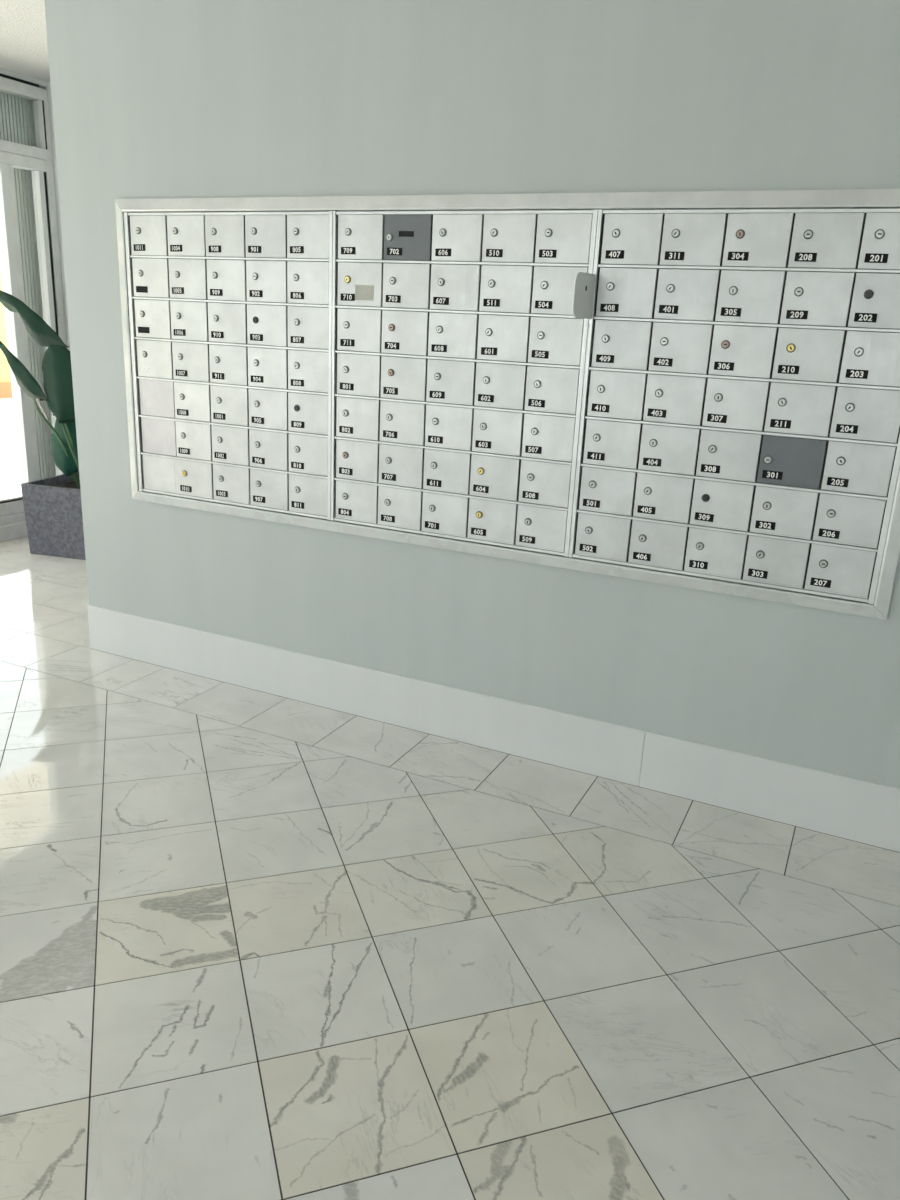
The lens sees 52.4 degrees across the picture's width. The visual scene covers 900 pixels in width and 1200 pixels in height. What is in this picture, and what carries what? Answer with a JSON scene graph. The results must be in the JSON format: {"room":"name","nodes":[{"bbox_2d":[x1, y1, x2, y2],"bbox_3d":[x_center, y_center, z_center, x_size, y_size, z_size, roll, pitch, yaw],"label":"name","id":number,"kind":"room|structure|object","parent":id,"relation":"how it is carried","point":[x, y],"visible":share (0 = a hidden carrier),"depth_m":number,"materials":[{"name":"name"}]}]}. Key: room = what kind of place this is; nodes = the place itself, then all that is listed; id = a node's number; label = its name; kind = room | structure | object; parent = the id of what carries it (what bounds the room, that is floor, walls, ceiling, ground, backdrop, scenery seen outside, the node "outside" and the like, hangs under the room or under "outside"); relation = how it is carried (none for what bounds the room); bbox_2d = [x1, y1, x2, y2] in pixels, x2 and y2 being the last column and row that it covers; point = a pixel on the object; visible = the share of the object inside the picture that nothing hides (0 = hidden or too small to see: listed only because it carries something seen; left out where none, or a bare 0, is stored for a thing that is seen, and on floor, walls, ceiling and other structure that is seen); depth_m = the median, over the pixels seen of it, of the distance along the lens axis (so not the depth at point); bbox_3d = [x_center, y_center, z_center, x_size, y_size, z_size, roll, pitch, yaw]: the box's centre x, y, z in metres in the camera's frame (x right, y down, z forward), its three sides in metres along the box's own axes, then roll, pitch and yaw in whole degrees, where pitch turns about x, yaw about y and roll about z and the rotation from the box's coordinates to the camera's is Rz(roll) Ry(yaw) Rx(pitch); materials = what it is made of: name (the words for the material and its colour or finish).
{"room":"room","nodes":[
{"label":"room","id":0,"kind":"room"},
{"bbox_2d":[0,68,46,87],"bbox_3d":[-4.116,-2.199,1.783,0.120,0.425,8.029,10,19,24],"label":"wall","id":1,"kind":"structure","parent":0,"point":[2,71],"depth_m":5.16,"materials":[{"name":"white paint"}]},
{"bbox_2d":[0,73,66,541],"bbox_3d":[-4.114,-0.781,2.281,0.135,2.574,7.858,10,19,24],"label":"window","id":2,"kind":"structure","parent":1,"relation":"in","point":[38,160],"depth_m":5.42,"materials":[{"name":"metal"}]},
{"bbox_2d":[0,92,35,146],"bbox_3d":[-3.880,-2.003,2.569,0.015,0.440,7.800,10,19,24],"label":"shutter","id":3,"kind":"object","parent":2,"relation":"attached to","point":[17,125],"visible":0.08,"depth_m":5.30,"materials":[{"name":"white"}]},
{"bbox_2d":[13,168,55,478],"bbox_3d":[-2.504,-1.585,5.823,0.015,2.139,0.552,10,19,24],"label":"shutter","id":4,"kind":"object","parent":2,"relation":"attached to","point":[23,186],"visible":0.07,"depth_m":5.58,"materials":[{"name":"white"}]},
{"bbox_2d":[0,0,49,81],"bbox_3d":[-0.676,-1.468,0.362,7.700,0.120,8.180,10,19,24],"label":"ceiling","id":5,"kind":"structure","parent":0,"point":[23,33],"depth_m":4.44,"materials":[{"name":"white paint"}]},
{"bbox_2d":[40,82,69,350],"bbox_3d":[-1.584,-1.631,5.397,1.963,2.600,0.150,10,19,24],"label":"wall","id":6,"kind":"structure","parent":0,"point":[48,88],"depth_m":5.49,"materials":[{"name":"white paint"}]},
{"bbox_2d":[0,536,899,1199],"bbox_3d":[-0.799,1.130,1.159,7.700,0.120,8.180,10,19,24],"label":"floor","id":7,"kind":"structure","parent":0,"point":[255,944],"depth_m":2.07,"materials":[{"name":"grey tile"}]},
{"bbox_2d":[0,290,85,559],"bbox_3d":[-2.135,-1.057,5.231,0.943,1.550,0.562,6,17,12],"label":"potted plant","id":8,"kind":"object","parent":7,"relation":"on","point":[52,505],"visible":0.4,"depth_m":5.10,"materials":[{"name":"green plant"}]},
{"bbox_2d":[44,0,899,788],"bbox_3d":[1.522,-0.788,3.125,5.736,2.600,1.820,10,19,24],"label":"wall","id":9,"kind":"structure","parent":0,"point":[152,99],"depth_m":2.79,"materials":[{"name":"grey paint"}]},
{"bbox_2d":[87,605,899,851],"bbox_3d":[1.004,0.576,2.714,5.586,0.189,0.010,10,19,24],"label":"baseboard","id":10,"kind":"structure","parent":9,"relation":"attached to","point":[866,812],"depth_m":3.03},
{"bbox_2d":[115,189,899,619],"bbox_3d":[0.000,-0.681,2.853,2.673,1.072,0.020,10,19,24],"label":"surround","id":11,"kind":"object","parent":9,"relation":"attached to","point":[840,198],"visible":1,"depth_m":2.72,"materials":[{"name":"metal"}]},
{"bbox_2d":[124,211,332,519],"bbox_3d":[-0.780,-0.823,3.204,0.869,0.993,0.016,10,19,24],"label":"bank","id":12,"kind":"object","parent":11,"relation":"in","point":[230,313],"visible":1,"depth_m":3.19,"materials":[{"name":"grey metal"}]},
{"bbox_2d":[331,209,597,556],"bbox_3d":[0.001,-0.679,2.855,0.864,0.993,0.016,10,19,24],"label":"bank","id":13,"kind":"object","parent":11,"relation":"in","point":[459,346],"visible":1,"depth_m":2.84,"materials":[{"name":"grey metal"}]},
{"bbox_2d":[569,208,899,603],"bbox_3d":[0.780,-0.536,2.507,0.866,0.993,0.016,10,19,24],"label":"bank","id":14,"kind":"object","parent":11,"relation":"in","point":[740,418],"visible":1,"depth_m":2.49,"materials":[{"name":"grey metal"}]},
{"bbox_2d":[572,272,594,318],"bbox_3d":[0.371,-0.846,2.544,0.006,0.120,0.126,13,20,31],"label":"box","id":15,"kind":"object","parent":14,"relation":"attached to","point":[583,291],"visible":1,"depth_m":2.54,"materials":[{"name":"grey metal"}]},
{"label":"outside","id":16,"kind":"structure","parent":0,"visible":0},
{"bbox_2d":[0,398,21,499],"bbox_3d":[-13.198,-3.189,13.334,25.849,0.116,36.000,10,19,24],"label":"pavement","id":17,"kind":"structure","parent":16,"point":[10,485],"depth_m":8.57,"materials":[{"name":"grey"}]},
{"bbox_2d":[0,268,12,398],"bbox_3d":[-7.846,-3.515,10.573,0.320,2.640,28.000,10,19,24],"label":"wall","id":18,"kind":"structure","parent":17,"relation":"on","point":[5,377],"depth_m":13.32,"materials":[{"name":"yellow"}]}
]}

